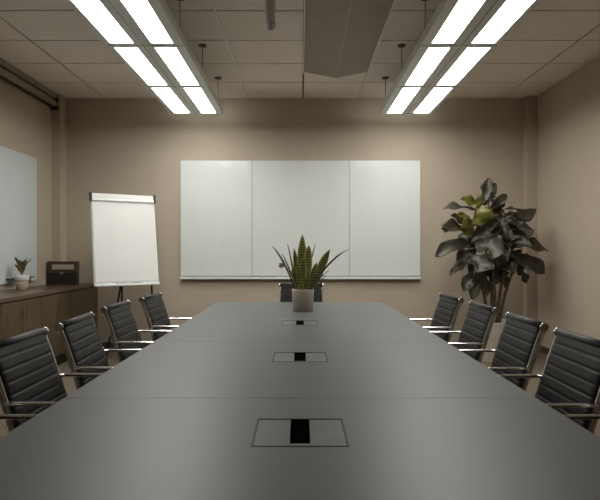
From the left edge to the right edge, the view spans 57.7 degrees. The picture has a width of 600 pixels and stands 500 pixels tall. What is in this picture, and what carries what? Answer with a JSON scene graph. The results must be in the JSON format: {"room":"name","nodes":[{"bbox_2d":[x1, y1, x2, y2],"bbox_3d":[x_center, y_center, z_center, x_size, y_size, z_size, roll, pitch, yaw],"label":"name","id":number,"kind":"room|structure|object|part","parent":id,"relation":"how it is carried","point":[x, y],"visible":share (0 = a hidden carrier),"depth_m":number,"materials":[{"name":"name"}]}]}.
{"room":"conference room","nodes":[
{"label":"conference room","id":0,"kind":"room"},
{"bbox_2d":[0,79,51,290],"bbox_3d":[-3.000,-0.375,2.025,0.100,3.150,9.250,0,0,0],"label":"wall","id":1,"kind":"structure","parent":0,"point":[25,121],"depth_m":6.10,"materials":[{"name":"paint"}]},
{"bbox_2d":[0,146,36,284],"bbox_3d":[-2.913,-0.341,4.683,0.070,1.358,2.765,0,0,0],"label":"whiteboard","id":2,"kind":"object","parent":1,"relation":"attached to","point":[18,171],"visible":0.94,"depth_m":5.63,"materials":[{"name":"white glass"}]},
{"bbox_2d":[0,58,58,109],"bbox_3d":[-2.908,-1.754,2.737,0.085,0.188,7.475,0,0,0],"label":"housing","id":3,"kind":"object","parent":1,"relation":"attached to","point":[9,73],"visible":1,"depth_m":5.77,"materials":[{"name":"black plastic"}]},
{"bbox_2d":[52,94,66,260],"bbox_3d":[-2.900,-0.325,6.565,0.101,3.050,0.170,0,0,0],"label":"trim","id":4,"kind":"structure","parent":1,"relation":"attached to","point":[59,117],"depth_m":6.48,"materials":[{"name":"paint"}]},
{"bbox_2d":[67,97,522,341],"bbox_3d":[-0.050,-0.375,6.700,6.000,3.150,0.100,0,0,0],"label":"wall","id":5,"kind":"structure","parent":0,"point":[124,146],"depth_m":6.65,"materials":[{"name":"paint"}]},
{"bbox_2d":[102,342,455,348],"bbox_3d":[0.140,1.163,6.644,5.160,0.075,0.012,0,0,0],"label":"baseboard","id":6,"kind":"structure","parent":5,"relation":"attached to","point":[111,346],"depth_m":6.64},
{"bbox_2d":[180,161,420,279],"bbox_3d":[0.006,-0.361,6.618,2.916,1.450,0.060,0,0,0],"label":"whiteboard","id":7,"kind":"object","parent":5,"relation":"attached to","point":[233,213],"visible":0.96,"depth_m":6.62,"materials":[{"name":"white glass"}]},
{"bbox_3d":[-1.017,-0.387,6.622,0.864,1.398,0.012,0,0,0],"label":"glass panel","id":8,"kind":"part","parent":7,"relation":"part of","materials":[{"name":"white glass"}]},
{"bbox_3d":[0.006,0.359,6.633,2.916,0.010,0.030,0,0,0],"label":"tray rail","id":9,"kind":"part","parent":7,"relation":"part of","materials":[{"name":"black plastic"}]},
{"bbox_2d":[180,277,420,278],"bbox_3d":[0.006,0.339,6.618,2.916,0.030,0.060,0,0,0],"label":"marker tray","id":10,"kind":"object","parent":7,"relation":"on","point":[180,277],"depth_m":6.59,"materials":[{"name":"white metal"}]},
{"bbox_3d":[0.008,-0.387,6.622,1.174,1.398,0.012,0,0,0],"label":"glass panel","id":11,"kind":"part","parent":7,"relation":"part of","materials":[{"name":"white glass"}]},
{"bbox_3d":[1.031,-0.387,6.622,0.860,1.398,0.012,0,0,0],"label":"glass panel","id":12,"kind":"part","parent":7,"relation":"part of","materials":[{"name":"white glass"}]},
{"bbox_2d":[523,96,536,319],"bbox_3d":[2.785,-0.325,6.595,0.130,3.050,0.110,0,0,0],"label":"column","id":13,"kind":"structure","parent":5,"relation":"attached to","point":[529,102],"depth_m":6.54,"materials":[{"name":"paint"}]},
{"bbox_2d":[0,0,599,97],"bbox_3d":[-0.050,-1.900,2.025,5.800,0.100,9.250,0,0,0],"label":"ceiling","id":14,"kind":"structure","parent":0,"point":[47,41],"depth_m":5.08,"materials":[{"name":"tile"}]},
{"bbox_2d":[65,0,222,113],"bbox_3d":[-1.158,-1.690,4.588,0.626,0.319,3.125,0,0,0],"label":"pendant light","id":15,"kind":"object","parent":14,"relation":"hanging from","point":[145,35],"visible":1,"depth_m":4.16,"materials":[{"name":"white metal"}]},
{"bbox_2d":[72,0,132,42],"bbox_3d":[-1.322,-1.541,3.575,0.172,0.004,0.940,0,0,0],"label":"diffuser","id":16,"kind":"object","parent":15,"relation":"attached to","point":[95,12],"depth_m":3.66,"materials":[{"name":"white plastic"}]},
{"bbox_3d":[-1.158,-1.541,3.575,0.568,0.012,1.029,0,0,0],"label":"module frame","id":17,"kind":"part","parent":15,"relation":"part of","materials":[{"name":"grey metal"}]},
{"bbox_2d":[116,48,166,84],"bbox_3d":[-1.322,-1.541,4.605,0.172,0.004,0.940,0,0,0],"label":"diffuser","id":18,"kind":"object","parent":15,"relation":"attached to","point":[135,59],"depth_m":4.55,"materials":[{"name":"white plastic"}]},
{"bbox_2d":[121,0,172,42],"bbox_3d":[-1.022,-1.541,3.575,0.160,0.004,0.940,0,0,0],"label":"diffuser","id":19,"kind":"object","parent":15,"relation":"attached to","point":[142,13],"depth_m":3.66,"materials":[{"name":"white plastic"}]},
{"bbox_3d":[-1.158,-1.541,4.605,0.568,0.012,1.029,0,0,0],"label":"module frame","id":20,"kind":"part","parent":15,"relation":"part of","materials":[{"name":"grey metal"}]},
{"bbox_2d":[152,88,188,112],"bbox_3d":[-1.322,-1.541,5.635,0.172,0.004,0.940,0,0,0],"label":"diffuser","id":21,"kind":"object","parent":15,"relation":"attached to","point":[171,100],"depth_m":5.60,"materials":[{"name":"white plastic"}]},
{"bbox_2d":[156,48,197,84],"bbox_3d":[-1.022,-1.541,4.605,0.160,0.004,0.940,0,0,0],"label":"diffuser","id":22,"kind":"object","parent":15,"relation":"attached to","point":[173,59],"depth_m":4.55,"materials":[{"name":"white plastic"}]},
{"bbox_3d":[-1.158,-1.541,5.635,0.568,0.012,1.029,0,0,0],"label":"module frame","id":23,"kind":"part","parent":15,"relation":"part of","materials":[{"name":"grey metal"}]},
{"bbox_2d":[184,88,215,112],"bbox_3d":[-1.022,-1.541,5.635,0.160,0.004,0.940,0,0,0],"label":"diffuser","id":24,"kind":"object","parent":15,"relation":"attached to","point":[198,97],"depth_m":5.60,"materials":[{"name":"white plastic"}]},
{"bbox_2d":[210,0,246,98],"bbox_3d":[-0.651,-1.844,2.025,0.018,0.012,9.250,0,0,0],"label":"trim","id":25,"kind":"structure","parent":14,"relation":"attached to","point":[212,1],"depth_m":4.85,"materials":[{"name":"grey metal"}]},
{"bbox_2d":[265,0,275,30],"bbox_3d":[-0.191,-1.630,3.500,0.068,0.439,0.068,0,0,0],"label":"pole","id":26,"kind":"object","parent":14,"relation":"hanging from","point":[270,23],"visible":1,"depth_m":3.47,"materials":[{"name":"white metal"}]},
{"bbox_2d":[303,0,395,78],"bbox_3d":[0.365,-1.809,3.118,0.670,0.082,5.035,0,0,0],"label":"ceiling panel","id":27,"kind":"object","parent":14,"relation":"in","point":[341,38],"visible":1,"depth_m":4.57,"materials":[{"name":"metal"}]},
{"bbox_2d":[357,0,396,98],"bbox_3d":[0.707,-1.844,2.025,0.018,0.012,9.250,0,0,0],"label":"trim","id":28,"kind":"structure","parent":14,"relation":"attached to","point":[366,76],"depth_m":5.22,"materials":[{"name":"grey metal"}]},
{"bbox_2d":[380,0,540,113],"bbox_3d":[1.195,-1.690,4.588,0.626,0.319,3.125,0,0,0],"label":"pendant light","id":29,"kind":"object","parent":14,"relation":"hanging from","point":[459,35],"visible":1,"depth_m":4.16,"materials":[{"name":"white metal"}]},
{"bbox_2d":[388,88,419,112],"bbox_3d":[1.059,-1.541,5.635,0.160,0.004,0.940,0,0,0],"label":"diffuser","id":30,"kind":"object","parent":29,"relation":"attached to","point":[404,97],"depth_m":5.60,"materials":[{"name":"white plastic"}]},
{"bbox_3d":[1.195,-1.541,5.635,0.568,0.012,1.029,0,0,0],"label":"module frame","id":31,"kind":"part","parent":29,"relation":"part of","materials":[{"name":"grey metal"}]},
{"bbox_2d":[406,48,448,84],"bbox_3d":[1.059,-1.541,4.605,0.160,0.004,0.940,0,0,0],"label":"diffuser","id":32,"kind":"object","parent":29,"relation":"attached to","point":[430,60],"depth_m":4.55,"materials":[{"name":"white plastic"}]},
{"bbox_2d":[414,88,451,112],"bbox_3d":[1.359,-1.541,5.635,0.172,0.004,0.940,0,0,0],"label":"diffuser","id":33,"kind":"object","parent":29,"relation":"attached to","point":[434,97],"depth_m":5.60,"materials":[{"name":"white plastic"}]},
{"bbox_3d":[1.195,-1.541,4.605,0.568,0.012,1.029,0,0,0],"label":"module frame","id":34,"kind":"part","parent":29,"relation":"part of","materials":[{"name":"grey metal"}]},
{"bbox_2d":[432,0,484,42],"bbox_3d":[1.059,-1.541,3.575,0.160,0.004,0.940,0,0,0],"label":"diffuser","id":35,"kind":"object","parent":29,"relation":"attached to","point":[462,13],"depth_m":3.66,"materials":[{"name":"white plastic"}]},
{"bbox_2d":[437,48,488,84],"bbox_3d":[1.359,-1.541,4.605,0.172,0.004,0.940,0,0,0],"label":"diffuser","id":36,"kind":"object","parent":29,"relation":"attached to","point":[468,59],"depth_m":4.55,"materials":[{"name":"white plastic"}]},
{"bbox_3d":[1.195,-1.541,3.575,0.568,0.012,1.029,0,0,0],"label":"module frame","id":37,"kind":"part","parent":29,"relation":"part of","materials":[{"name":"grey metal"}]},
{"bbox_2d":[472,0,533,42],"bbox_3d":[1.359,-1.541,3.575,0.172,0.004,0.940,0,0,0],"label":"diffuser","id":38,"kind":"object","parent":29,"relation":"attached to","point":[509,12],"depth_m":3.66,"materials":[{"name":"white plastic"}]},
{"bbox_2d":[0,351,599,437],"bbox_3d":[-0.050,1.250,2.025,6.000,0.100,9.450,0,0,0],"label":"floor","id":39,"kind":"structure","parent":0,"point":[69,383],"depth_m":5.09,"materials":[{"name":"carpet"}]},
{"bbox_2d":[0,304,0,339],"bbox_3d":[-2.687,0.820,4.155,0.503,0.760,0.688,0,0,0],"label":"base cabinet","id":40,"kind":"object","parent":39,"relation":"on","point":[0,304],"visible":0.44,"depth_m":4.48,"materials":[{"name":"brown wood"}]},
{"bbox_2d":[0,283,93,302],"bbox_3d":[-2.702,0.418,5.224,0.494,0.036,2.849,0,0,0],"label":"countertop","id":41,"kind":"structure","parent":40,"relation":"on","point":[9,295],"depth_m":5.38,"materials":[{"name":"brown wood"}]},
{"bbox_2d":[14,257,31,289],"bbox_3d":[-2.773,0.236,5.451,0.163,0.329,0.134,0,0,37],"label":"plant","id":42,"kind":"object","parent":41,"relation":"on","point":[21,281],"visible":1,"depth_m":5.42,"materials":[{"name":"green plant"}]},
{"bbox_3d":[-2.785,0.354,5.460,0.124,0.092,0.123,0,0,0],"label":"pot","id":43,"kind":"part","parent":42,"relation":"part of","materials":[{"name":"beige ceramic"}]},
{"bbox_2d":[47,261,78,283],"bbox_3d":[-2.762,0.266,6.357,0.344,0.267,0.091,0,0,0],"label":"storage box","id":44,"kind":"object","parent":41,"relation":"on","point":[59,272],"visible":1,"depth_m":6.32,"materials":[{"name":"black"}]},
{"bbox_3d":[-2.762,0.201,6.360,0.344,0.137,0.086,0,0,0],"label":"lid","id":45,"kind":"part","parent":44,"relation":"part of","materials":[{"name":"brown wood"}]},
{"bbox_2d":[0,414,37,419],"bbox_3d":[-0.754,0.757,1.484,0.634,0.886,0.578,0,0,0],"label":"office chair","id":46,"kind":"object","parent":39,"relation":"on","point":[2,416],"visible":0.03,"depth_m":1.66,"materials":[{"name":"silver metal"}]},
{"bbox_2d":[0,296,40,339],"bbox_3d":[-2.687,0.820,4.845,0.503,0.760,0.688,0,0,0],"label":"base cabinet","id":47,"kind":"object","parent":39,"relation":"on","point":[21,316],"visible":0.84,"depth_m":4.80,"materials":[{"name":"brown wood"}]},
{"bbox_3d":[-2.473,0.756,4.674,0.020,0.617,0.340,0,0,0],"label":"door","id":48,"kind":"part","parent":47,"relation":"part of","materials":[{"name":"brown wood"}]},
{"bbox_3d":[-2.473,0.756,5.016,0.020,0.617,0.340,0,0,0],"label":"door","id":49,"kind":"part","parent":47,"relation":"part of","materials":[{"name":"brown wood"}]},
{"bbox_2d":[0,327,102,431],"bbox_3d":[-0.754,0.757,2.044,0.634,0.886,0.578,0,0,0],"label":"office chair","id":50,"kind":"object","parent":39,"relation":"on","point":[31,382],"visible":0.27,"depth_m":1.98,"materials":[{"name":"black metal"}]},
{"bbox_3d":[-0.783,0.556,1.823,0.555,0.451,0.015,0,0,0],"label":"frame","id":51,"kind":"part","parent":50,"relation":"part of","materials":[{"name":"silver metal"}]},
{"bbox_3d":[-0.786,0.627,1.816,0.399,0.248,0.039,0,0,0],"label":"armrest","id":52,"kind":"part","parent":50,"relation":"part of","materials":[{"name":"silver metal"}]},
{"bbox_3d":[-0.963,0.531,2.020,0.175,0.402,0.384,0,0,0],"label":"backrest","id":53,"kind":"part","parent":50,"relation":"part of","materials":[{"name":"black leather"}]},
{"bbox_3d":[-0.783,0.556,2.217,0.555,0.451,0.015,0,0,0],"label":"frame","id":54,"kind":"part","parent":50,"relation":"part of","materials":[{"name":"silver metal"}]},
{"bbox_3d":[-0.786,0.627,2.224,0.399,0.248,0.039,0,0,0],"label":"armrest","id":55,"kind":"part","parent":50,"relation":"part of","materials":[{"name":"silver metal"}]},
{"bbox_2d":[39,291,70,364],"bbox_3d":[-2.687,0.820,5.532,0.503,0.760,0.683,0,0,0],"label":"base cabinet","id":56,"kind":"object","parent":39,"relation":"on","point":[55,308],"visible":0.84,"depth_m":5.51,"materials":[{"name":"brown wood"}]},
{"bbox_3d":[-2.473,0.756,5.362,0.020,0.617,0.337,0,0,0],"label":"door","id":57,"kind":"part","parent":56,"relation":"part of","materials":[{"name":"brown wood"}]},
{"bbox_3d":[-2.473,0.756,5.702,0.020,0.617,0.337,0,0,0],"label":"door","id":58,"kind":"part","parent":56,"relation":"part of","materials":[{"name":"brown wood"}]},
{"bbox_2d":[69,287,91,317],"bbox_3d":[-2.700,0.820,6.173,0.475,0.760,0.593,0,0,0],"label":"base cabinet","id":59,"kind":"object","parent":39,"relation":"on","point":[81,299],"visible":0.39,"depth_m":6.14,"materials":[{"name":"brown wood"}]},
{"bbox_2d":[91,287,97,329],"bbox_3d":[-2.656,0.820,6.561,0.378,0.760,0.177,0,0,0],"label":"cabinet end panel","id":60,"kind":"object","parent":39,"relation":"on","point":[94,289],"visible":0.14,"depth_m":6.58,"materials":[{"name":"brown wood"}]},
{"bbox_2d":[54,312,140,388],"bbox_3d":[-0.762,0.757,2.598,0.634,0.886,0.578,0,0,-3],"label":"office chair","id":61,"kind":"object","parent":39,"relation":"on","point":[79,337],"visible":0.27,"depth_m":2.48,"materials":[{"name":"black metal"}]},
{"bbox_3d":[-0.779,0.556,2.376,0.555,0.451,0.015,0,0,-3],"label":"frame","id":62,"kind":"part","parent":61,"relation":"part of","materials":[{"name":"silver metal"}]},
{"bbox_3d":[-0.969,0.531,2.563,0.175,0.402,0.384,0,0,-3],"label":"backrest","id":63,"kind":"part","parent":61,"relation":"part of","materials":[{"name":"black leather"}]},
{"bbox_3d":[-0.783,0.627,2.369,0.399,0.248,0.039,0,0,-3],"label":"armrest","id":64,"kind":"part","parent":61,"relation":"part of","materials":[{"name":"silver metal"}]},
{"bbox_3d":[-0.804,0.627,2.776,0.399,0.248,0.039,0,0,-3],"label":"armrest","id":65,"kind":"part","parent":61,"relation":"part of","materials":[{"name":"silver metal"}]},
{"bbox_2d":[89,192,159,356],"bbox_3d":[-1.899,0.299,5.841,0.686,1.802,0.484,0,0,-32],"label":"flip chart","id":66,"kind":"object","parent":39,"relation":"on","point":[124,246],"visible":0.87,"depth_m":5.73,"materials":[{"name":"white paper"}]},
{"bbox_3d":[-1.983,0.569,5.906,0.332,1.243,0.040,0,0,25],"label":"leg","id":67,"kind":"part","parent":66,"relation":"part of","materials":[{"name":"black plastic"}]},
{"bbox_3d":[-1.849,0.567,5.729,0.037,1.243,0.227,0,0,-3],"label":"leg","id":68,"kind":"part","parent":66,"relation":"part of","materials":[{"name":"black plastic"}]},
{"bbox_2d":[94,282,159,286],"bbox_3d":[-1.784,0.359,5.656,0.665,0.029,0.046,0,0,-32],"label":"tray","id":69,"kind":"object","parent":66,"relation":"on","point":[96,284],"depth_m":5.62,"materials":[{"name":"metal"}]},
{"bbox_2d":[100,300,171,362],"bbox_3d":[-0.794,0.757,3.249,0.634,0.886,0.578,0,0,0],"label":"office chair","id":70,"kind":"object","parent":39,"relation":"on","point":[119,318],"visible":0.32,"depth_m":3.14,"materials":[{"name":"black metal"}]},
{"bbox_3d":[-0.823,0.556,3.028,0.555,0.451,0.015,0,0,0],"label":"frame","id":71,"kind":"part","parent":70,"relation":"part of","materials":[{"name":"silver metal"}]},
{"bbox_3d":[-1.002,0.531,3.225,0.175,0.402,0.384,0,0,0],"label":"backrest","id":72,"kind":"part","parent":70,"relation":"part of","materials":[{"name":"black leather"}]},
{"bbox_3d":[-0.826,0.627,3.021,0.399,0.248,0.039,0,0,0],"label":"armrest","id":73,"kind":"part","parent":70,"relation":"part of","materials":[{"name":"silver metal"}]},
{"bbox_3d":[-0.826,0.627,3.429,0.399,0.248,0.039,0,0,0],"label":"armrest","id":74,"kind":"part","parent":70,"relation":"part of","materials":[{"name":"silver metal"}]},
{"bbox_2d":[139,292,190,340],"bbox_3d":[-0.761,0.757,3.869,0.634,0.886,0.578,0,0,3],"label":"office chair","id":75,"kind":"object","parent":39,"relation":"on","point":[153,305],"visible":0.3,"depth_m":3.77,"materials":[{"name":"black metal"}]},
{"bbox_3d":[-0.799,0.556,3.650,0.555,0.451,0.015,0,0,2],"label":"frame","id":76,"kind":"part","parent":75,"relation":"part of","materials":[{"name":"silver metal"}]},
{"bbox_3d":[-0.970,0.531,3.855,0.175,0.402,0.384,0,0,2],"label":"backrest","id":77,"kind":"part","parent":75,"relation":"part of","materials":[{"name":"black leather"}]},
{"bbox_3d":[-0.803,0.627,3.643,0.399,0.248,0.039,0,0,3],"label":"armrest","id":78,"kind":"part","parent":75,"relation":"part of","materials":[{"name":"silver metal"}]},
{"bbox_3d":[-0.785,0.627,4.051,0.399,0.248,0.039,0,0,2],"label":"armrest","id":79,"kind":"part","parent":75,"relation":"part of","materials":[{"name":"silver metal"}]},
{"bbox_2d":[0,302,599,499],"bbox_3d":[0.000,0.834,2.800,1.500,0.731,4.257,0,0,0],"label":"conference table","id":80,"kind":"object","parent":39,"relation":"on","point":[238,400],"visible":1,"depth_m":1.49,"materials":[{"name":"laminate"}]},
{"bbox_2d":[272,234,348,311],"bbox_3d":[0.081,0.173,4.210,0.594,0.592,0.170,0,0,0],"label":"snake plant","id":81,"kind":"object","parent":80,"relation":"on","point":[305,278],"visible":1,"depth_m":4.19,"materials":[{"name":"green plant"}]},
{"bbox_3d":[0.022,0.386,4.210,0.170,0.167,0.170,0,0,0],"label":"pot","id":82,"kind":"part","parent":81,"relation":"part of","materials":[{"name":"beige ceramic"}]},
{"bbox_2d":[278,283,323,301],"bbox_3d":[0.036,0.757,4.884,0.578,0.886,0.634,0,0,0],"label":"office chair","id":83,"kind":"object","parent":39,"relation":"on","point":[285,288],"visible":0.1,"depth_m":5.14,"materials":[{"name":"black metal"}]},
{"bbox_2d":[411,293,463,342],"bbox_3d":[0.763,0.757,3.767,0.634,0.886,0.578,0,0,-3],"label":"office chair","id":84,"kind":"object","parent":39,"relation":"on","point":[448,306],"visible":0.24,"depth_m":3.72,"materials":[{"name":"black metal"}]},
{"bbox_3d":[0.784,0.627,3.996,0.399,0.248,0.039,0,0,-3],"label":"armrest","id":85,"kind":"part","parent":84,"relation":"part of","materials":[{"name":"silver metal"}]},
{"bbox_3d":[0.805,0.627,3.589,0.399,0.248,0.039,0,0,-3],"label":"armrest","id":86,"kind":"part","parent":84,"relation":"part of","materials":[{"name":"silver metal"}]},
{"bbox_3d":[0.970,0.531,3.802,0.175,0.402,0.384,0,0,-3],"label":"backrest","id":87,"kind":"part","parent":84,"relation":"part of","materials":[{"name":"black leather"}]},
{"bbox_3d":[0.801,0.556,3.595,0.555,0.451,0.015,0,0,-3],"label":"frame","id":88,"kind":"part","parent":84,"relation":"part of","materials":[{"name":"silver metal"}]},
{"bbox_2d":[430,301,498,362],"bbox_3d":[0.776,0.757,3.156,0.634,0.886,0.578,0,0,0],"label":"office chair","id":89,"kind":"object","parent":39,"relation":"on","point":[479,320],"visible":0.28,"depth_m":3.09,"materials":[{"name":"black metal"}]},
{"bbox_3d":[0.808,0.627,3.384,0.399,0.248,0.039,0,0,0],"label":"armrest","id":90,"kind":"part","parent":89,"relation":"part of","materials":[{"name":"silver metal"}]},
{"bbox_3d":[0.808,0.627,2.976,0.399,0.248,0.039,0,0,0],"label":"armrest","id":91,"kind":"part","parent":89,"relation":"part of","materials":[{"name":"silver metal"}]},
{"bbox_3d":[0.985,0.531,3.180,0.175,0.402,0.384,0,0,0],"label":"backrest","id":92,"kind":"part","parent":89,"relation":"part of","materials":[{"name":"black leather"}]},
{"bbox_3d":[0.805,0.556,2.983,0.555,0.451,0.015,0,0,0],"label":"frame","id":93,"kind":"part","parent":89,"relation":"part of","materials":[{"name":"silver metal"}]},
{"bbox_2d":[435,178,547,362],"bbox_3d":[2.066,0.202,5.912,1.287,1.996,0.689,0,0,0],"label":"fig tree","id":94,"kind":"object","parent":39,"relation":"on","point":[494,236],"visible":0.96,"depth_m":5.84,"materials":[{"name":"green plant"}]},
{"bbox_3d":[2.096,0.985,5.950,0.434,0.430,0.434,0,0,0],"label":"planter","id":95,"kind":"part","parent":94,"relation":"part of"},
{"bbox_2d":[459,312,548,390],"bbox_3d":[0.763,0.757,2.536,0.634,0.886,0.578,0,0,1],"label":"office chair","id":96,"kind":"object","parent":39,"relation":"on","point":[521,337],"visible":0.29,"depth_m":2.48,"materials":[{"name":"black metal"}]},
{"bbox_3d":[0.800,0.627,2.763,0.399,0.248,0.039,0,0,1],"label":"armrest","id":97,"kind":"part","parent":96,"relation":"part of","materials":[{"name":"silver metal"}]},
{"bbox_3d":[0.793,0.627,2.355,0.399,0.248,0.039,0,0,1],"label":"armrest","id":98,"kind":"part","parent":96,"relation":"part of","materials":[{"name":"silver metal"}]},
{"bbox_3d":[0.972,0.531,2.556,0.175,0.402,0.384,0,0,1],"label":"backrest","id":99,"kind":"part","parent":96,"relation":"part of","materials":[{"name":"black leather"}]},
{"bbox_3d":[0.789,0.556,2.362,0.555,0.451,0.015,0,0,1],"label":"frame","id":100,"kind":"part","parent":96,"relation":"part of","materials":[{"name":"silver metal"}]},
{"bbox_2d":[499,328,599,433],"bbox_3d":[0.753,0.757,1.976,0.634,0.886,0.578,0,0,0],"label":"office chair","id":101,"kind":"object","parent":39,"relation":"on","point":[569,383],"visible":0.32,"depth_m":1.97,"materials":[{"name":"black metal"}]},
{"bbox_3d":[0.785,0.627,2.204,0.399,0.248,0.039,0,0,0],"label":"armrest","id":102,"kind":"part","parent":101,"relation":"part of","materials":[{"name":"silver metal"}]},
{"bbox_3d":[0.782,0.556,2.197,0.555,0.451,0.015,0,0,0],"label":"frame","id":103,"kind":"part","parent":101,"relation":"part of","materials":[{"name":"silver metal"}]},
{"bbox_3d":[0.962,0.531,2.000,0.175,0.402,0.384,0,0,0],"label":"backrest","id":104,"kind":"part","parent":101,"relation":"part of","materials":[{"name":"black leather"}]},
{"bbox_3d":[0.785,0.627,1.796,0.399,0.248,0.039,0,0,0],"label":"armrest","id":105,"kind":"part","parent":101,"relation":"part of","materials":[{"name":"silver metal"}]},
{"bbox_3d":[0.782,0.556,1.803,0.555,0.451,0.015,0,0,0],"label":"frame","id":106,"kind":"part","parent":101,"relation":"part of","materials":[{"name":"silver metal"}]},
{"bbox_2d":[562,414,599,419],"bbox_3d":[0.754,0.757,1.436,0.634,0.886,0.578,0,0,0],"label":"armrest","id":107,"kind":"object","parent":39,"relation":"on","point":[570,416],"visible":0.02,"depth_m":1.66,"materials":[{"name":"silver metal"}]},
{"bbox_2d":[537,56,599,347],"bbox_3d":[2.900,-0.375,2.025,0.100,3.150,9.250,0,0,0],"label":"wall","id":108,"kind":"structure","parent":0,"point":[568,112],"depth_m":5.74,"materials":[{"name":"paint"}]},
{"bbox_2d":[539,345,549,354],"bbox_3d":[2.844,1.163,1.964,0.012,0.075,9.128,0,0,0],"label":"baseboard","id":109,"kind":"structure","parent":108,"relation":"attached to","point":[542,349],"depth_m":6.33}
]}

